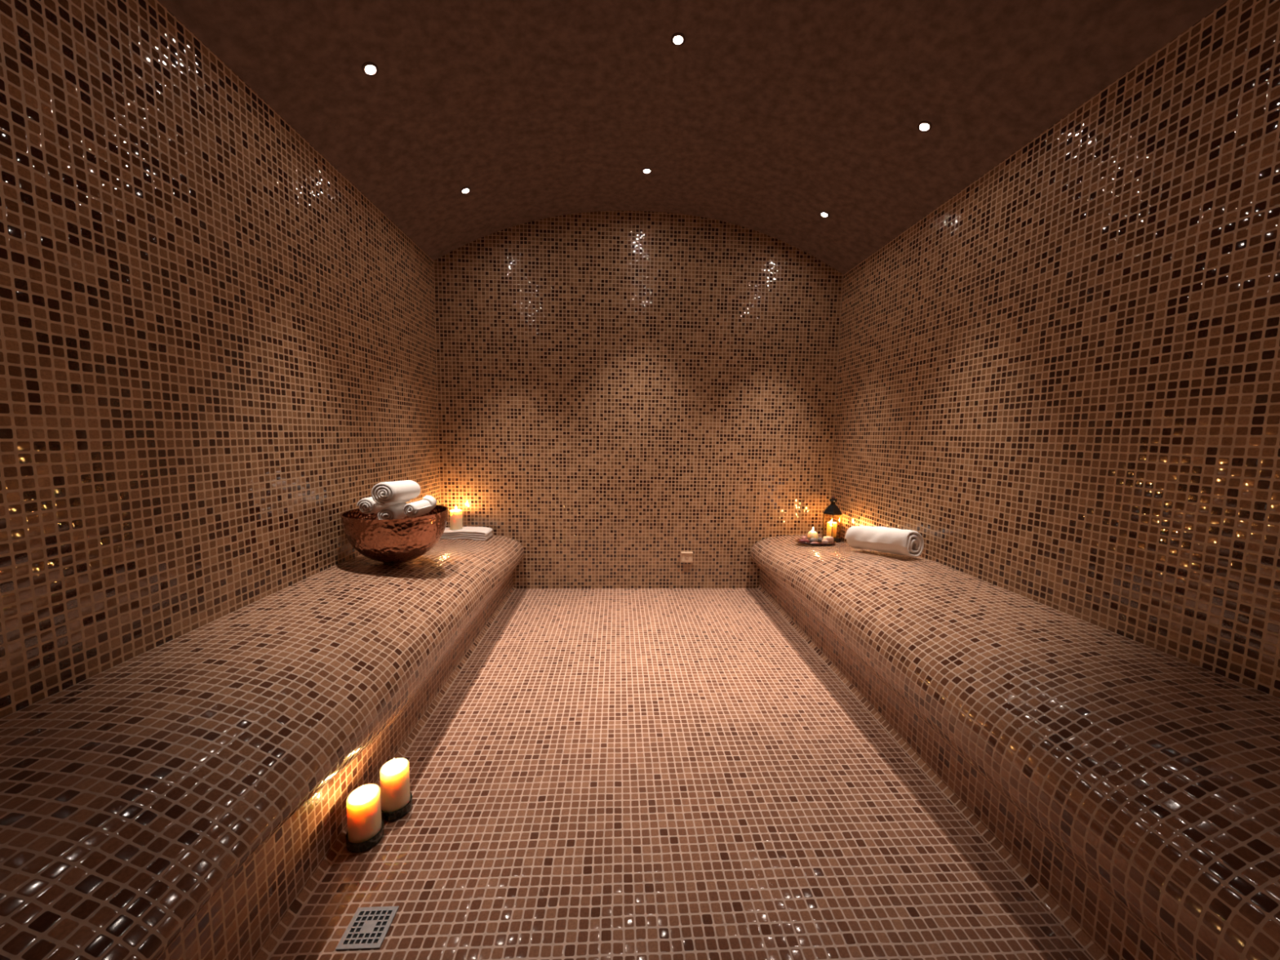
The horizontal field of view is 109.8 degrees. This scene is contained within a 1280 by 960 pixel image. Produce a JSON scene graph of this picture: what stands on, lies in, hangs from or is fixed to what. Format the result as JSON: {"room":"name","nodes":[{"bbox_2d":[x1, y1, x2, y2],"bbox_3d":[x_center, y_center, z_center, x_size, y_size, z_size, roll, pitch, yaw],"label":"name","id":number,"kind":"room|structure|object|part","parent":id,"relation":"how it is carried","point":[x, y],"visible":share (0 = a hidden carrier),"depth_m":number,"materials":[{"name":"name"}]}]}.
{"room":"spa","nodes":[
{"label":"spa","id":0,"kind":"room"},
{"bbox_2d":[0,0,440,718],"bbox_3d":[-1.270,-0.114,0.833,0.120,2.117,4.200,1,6,-3],"label":"wall","id":1,"kind":"structure","parent":0,"point":[215,346],"depth_m":1.16,"materials":[{"name":"tile"}]},
{"bbox_2d":[433,210,843,588],"bbox_3d":[0.003,-0.484,3.031,2.632,2.462,0.120,1,6,-3],"label":"wall","id":2,"kind":"structure","parent":0,"point":[621,393],"depth_m":2.96,"materials":[{"name":"tile"}]},
{"bbox_2d":[680,551,693,562],"bbox_3d":[0.321,0.530,3.075,0.082,0.075,0.023,1,6,-3],"label":"vent","id":3,"kind":"object","parent":2,"relation":"attached to","point":[686,557],"visible":1,"depth_m":3.07,"materials":[{"name":"beige plastic"}]},
{"bbox_2d":[267,588,1093,959],"bbox_3d":[0.087,1.014,1.010,2.632,0.120,4.200,1,6,-3],"label":"floor","id":4,"kind":"structure","parent":0,"point":[608,774],"depth_m":1.23,"materials":[{"name":"tile"}]},
{"bbox_2d":[0,534,524,959],"bbox_3d":[-0.951,0.698,0.929,0.543,0.492,4.198,1,6,-3],"label":"tiled bench","id":5,"kind":"object","parent":4,"relation":"on","point":[176,800],"visible":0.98,"depth_m":0.90,"materials":[{"name":"tile"}]},
{"bbox_2d":[253,586,515,959],"bbox_3d":[-0.750,0.936,0.963,0.016,0.016,4.196,1,6,-3],"label":"trim","id":6,"kind":"structure","parent":5,"relation":"attached to","point":[278,933],"depth_m":1.11,"materials":[{"name":"tile"}]},
{"bbox_2d":[339,504,448,564],"bbox_3d":[-1.053,0.243,1.956,0.413,0.220,0.413,1,6,-3],"label":"copper bowl","id":7,"kind":"object","parent":5,"relation":"on","point":[400,540],"visible":0.91,"depth_m":1.81,"materials":[{"name":"brown metal"}]},
{"bbox_2d":[356,497,396,514],"bbox_3d":[-1.126,0.100,1.933,0.075,0.067,0.183,1,6,2],"label":"rolled towel","id":8,"kind":"object","parent":7,"relation":"in","point":[367,505],"visible":0.52,"depth_m":1.85,"materials":[{"name":"white fabric"}]},
{"bbox_2d":[377,502,406,519],"bbox_3d":[-1.039,0.142,1.911,0.074,0.071,0.173,1,6,-4],"label":"rolled towel","id":9,"kind":"object","parent":7,"relation":"in","point":[396,511],"visible":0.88,"depth_m":1.84,"materials":[{"name":"white fabric"}]},
{"bbox_2d":[371,480,420,506],"bbox_3d":[-1.035,0.053,1.917,0.102,0.106,0.214,1,6,3],"label":"rolled towel","id":10,"kind":"object","parent":9,"relation":"on","point":[387,493],"visible":1,"depth_m":1.84,"materials":[{"name":"white fabric"}]},
{"bbox_2d":[403,499,432,517],"bbox_3d":[-0.948,0.122,1.922,0.068,0.060,0.123,2,6,6],"label":"rolled towel","id":11,"kind":"object","parent":7,"relation":"in","point":[419,508],"visible":1,"depth_m":1.88,"materials":[{"name":"white fabric"}]},
{"bbox_2d":[421,495,436,509],"bbox_3d":[-0.963,0.108,2.034,0.067,0.068,0.098,-1,6,-14],"label":"rolled towel","id":12,"kind":"object","parent":7,"relation":"in","point":[432,500],"visible":0.27,"depth_m":2.02,"materials":[{"name":"white fabric"}]},
{"bbox_2d":[440,526,493,540],"bbox_3d":[-1.137,0.343,2.891,0.343,0.064,0.158,1,6,-3],"label":"folded towel","id":13,"kind":"object","parent":5,"relation":"on","point":[480,533],"visible":0.78,"depth_m":2.83,"materials":[{"name":"white fabric"}]},
{"bbox_2d":[449,506,462,530],"bbox_3d":[-1.177,0.241,2.877,0.075,0.150,0.075,1,6,-3],"label":"pillar candle","id":14,"kind":"object","parent":13,"relation":"on","point":[455,515],"visible":1,"depth_m":2.85,"materials":[{"name":"beige wax"}]},
{"bbox_2d":[346,783,382,843],"bbox_3d":[-0.707,0.847,1.152,0.074,0.137,0.074,1,6,-3],"label":"pillar candle","id":15,"kind":"object","parent":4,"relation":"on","point":[363,805],"visible":1,"depth_m":1.13,"materials":[{"name":"beige wax"}]},
{"bbox_2d":[345,817,384,852],"bbox_3d":[-0.708,0.912,1.158,0.085,0.028,0.085,1,6,-3],"label":"dish","id":16,"kind":"object","parent":4,"relation":"on","point":[364,846],"visible":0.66,"depth_m":1.12,"materials":[{"name":"black stone"}]},
{"bbox_2d":[335,906,399,950],"bbox_3d":[-0.575,0.947,0.952,0.087,0.003,0.081,1,6,-3],"label":"floor drain","id":17,"kind":"object","parent":4,"relation":"on","point":[369,926],"visible":1,"depth_m":0.95,"materials":[{"name":"metal"}]},
{"bbox_2d":[379,757,410,812],"bbox_3d":[-0.677,0.836,1.243,0.071,0.142,0.071,1,6,-3],"label":"pillar candle","id":18,"kind":"object","parent":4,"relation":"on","point":[394,775],"visible":1,"depth_m":1.22,"materials":[{"name":"beige wax"}]},
{"bbox_2d":[380,791,412,821],"bbox_3d":[-0.678,0.903,1.249,0.082,0.028,0.082,1,6,-3],"label":"dish","id":19,"kind":"object","parent":4,"relation":"on","point":[392,815],"visible":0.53,"depth_m":1.22,"materials":[{"name":"black stone"}]},
{"bbox_2d":[750,534,1279,959],"bbox_3d":[1.133,0.720,1.032,0.543,0.492,4.198,1,6,-3],"label":"tiled bench","id":20,"kind":"object","parent":4,"relation":"on","point":[1136,784],"visible":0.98,"depth_m":1.02,"materials":[{"name":"tile"}]},
{"bbox_2d":[795,538,835,545],"bbox_3d":[1.101,0.392,2.824,0.248,0.016,0.144,1,4,4],"label":"oval dish","id":21,"kind":"object","parent":20,"relation":"on","point":[796,540],"visible":0.58,"depth_m":2.78,"materials":[{"name":"ceramic"}]},
{"bbox_2d":[798,538,809,542],"bbox_3d":[1.026,0.379,2.814,0.072,0.020,0.042,1,6,-3],"label":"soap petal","id":22,"kind":"object","parent":21,"relation":"on","point":[801,540],"visible":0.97,"depth_m":2.80,"materials":[{"name":"pink"}]},
{"bbox_2d":[807,528,817,540],"bbox_3d":[1.095,0.344,2.849,0.064,0.087,0.064,1,6,-3],"label":"candle","id":23,"kind":"object","parent":21,"relation":"on","point":[811,534],"visible":0.82,"depth_m":2.83,"materials":[{"name":"beige wax"}]},
{"bbox_2d":[809,537,817,542],"bbox_3d":[1.083,0.376,2.799,0.051,0.034,0.040,1,6,-3],"label":"stone","id":24,"kind":"object","parent":21,"relation":"on","point":[811,540],"visible":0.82,"depth_m":2.79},
{"bbox_2d":[817,537,822,542],"bbox_3d":[1.131,0.376,2.820,0.036,0.032,0.030,1,6,-3],"label":"soap bar","id":25,"kind":"object","parent":21,"relation":"on","point":[820,540],"visible":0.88,"depth_m":2.81,"materials":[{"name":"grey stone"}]},
{"bbox_2d":[822,539,828,543],"bbox_3d":[1.144,0.384,2.778,0.037,0.026,0.024,4,6,26],"label":"soap bar","id":26,"kind":"object","parent":21,"relation":"on","point":[824,541],"visible":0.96,"depth_m":2.77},
{"bbox_2d":[822,536,833,542],"bbox_3d":[1.174,0.372,2.808,0.062,0.040,0.043,-1,6,-17],"label":"soap bar","id":27,"kind":"object","parent":21,"relation":"on","point":[830,539],"visible":0.83,"depth_m":2.79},
{"bbox_2d":[822,495,842,542],"bbox_3d":[1.248,0.247,2.917,0.128,0.296,0.111,0,6,-10],"label":"candle lantern","id":28,"kind":"object","parent":20,"relation":"on","point":[832,509],"visible":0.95,"depth_m":2.88,"materials":[{"name":"black metal"}]},
{"bbox_3d":[1.190,0.294,2.912,0.007,0.152,0.007,0,6,-10],"label":"post","id":29,"kind":"part","parent":28,"relation":"part of","materials":[{"name":"black metal"}]},
{"bbox_2d":[826,520,836,537],"bbox_3d":[1.247,0.309,2.923,0.060,0.115,0.060,1,6,-3],"label":"pillar candle","id":30,"kind":"object","parent":28,"relation":"in","point":[828,531],"visible":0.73,"depth_m":2.90,"materials":[{"name":"beige wax"}]},
{"bbox_3d":[1.227,0.299,2.868,0.007,0.152,0.007,0,6,-10],"label":"post","id":31,"kind":"part","parent":28,"relation":"part of","materials":[{"name":"gold metal"}]},
{"bbox_3d":[1.284,0.298,2.877,0.007,0.152,0.007,0,6,-10],"label":"post","id":32,"kind":"part","parent":28,"relation":"part of","materials":[{"name":"black metal"}]},
{"bbox_2d":[844,525,924,556],"bbox_3d":[1.228,0.307,2.290,0.117,0.189,0.435,0,6,-10],"label":"rolled towel","id":33,"kind":"object","parent":20,"relation":"on","point":[910,543],"visible":1,"depth_m":2.19,"materials":[{"name":"white fabric"}]},
{"bbox_2d":[757,586,1109,959],"bbox_3d":[0.925,0.954,1.045,0.016,0.016,4.196,1,6,-3],"label":"trim","id":34,"kind":"structure","parent":20,"relation":"attached to","point":[1061,916],"depth_m":1.23,"materials":[{"name":"tile"}]},
{"bbox_2d":[157,0,1227,274],"bbox_3d":[0.124,-1.374,0.775,2.632,0.445,4.200,1,6,-3],"label":"ceiling","id":35,"kind":"structure","parent":0,"point":[769,117],"depth_m":1.70,"materials":[{"name":"paint"}]},
{"bbox_2d":[361,62,378,76],"bbox_3d":[-0.918,-1.397,1.527,0.051,0.027,0.054,0,6,-8],"label":"recessed light","id":36,"kind":"object","parent":35,"relation":"in","point":[369,68],"visible":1,"depth_m":1.52,"materials":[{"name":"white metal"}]},
{"bbox_2d":[460,186,470,194],"bbox_3d":[-0.903,-1.497,2.323,0.052,0.026,0.054,1,6,2],"label":"recessed light","id":37,"kind":"object","parent":35,"relation":"in","point":[465,190],"visible":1,"depth_m":2.32,"materials":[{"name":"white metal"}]},
{"bbox_2d":[641,167,651,173],"bbox_3d":[0.036,-1.659,2.412,0.054,0.009,0.054,1,6,-3],"label":"recessed light","id":38,"kind":"object","parent":35,"relation":"in","point":[646,171],"visible":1,"depth_m":2.41,"materials":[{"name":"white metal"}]},
{"bbox_2d":[671,32,685,46],"bbox_3d":[0.137,-1.579,1.610,0.054,0.009,0.054,1,6,-3],"label":"recessed light","id":39,"kind":"object","parent":35,"relation":"in","point":[677,39],"visible":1,"depth_m":1.61,"materials":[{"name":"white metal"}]},
{"bbox_2d":[819,211,829,217],"bbox_3d":[1.022,-1.471,2.488,0.052,0.026,0.054,0,6,-8],"label":"recessed light","id":40,"kind":"object","parent":35,"relation":"in","point":[823,214],"visible":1,"depth_m":2.49,"materials":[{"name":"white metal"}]},
{"bbox_2d":[917,120,932,132],"bbox_3d":[1.108,-1.376,1.748,0.051,0.027,0.054,1,6,2],"label":"recessed light","id":41,"kind":"object","parent":35,"relation":"in","point":[923,126],"visible":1,"depth_m":1.75,"materials":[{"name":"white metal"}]},
{"bbox_2d":[829,0,1279,698],"bbox_3d":[1.478,-0.085,0.968,0.120,2.117,4.200,1,6,-3],"label":"wall","id":42,"kind":"structure","parent":0,"point":[1062,377],"depth_m":1.34,"materials":[{"name":"tile"}]}
]}

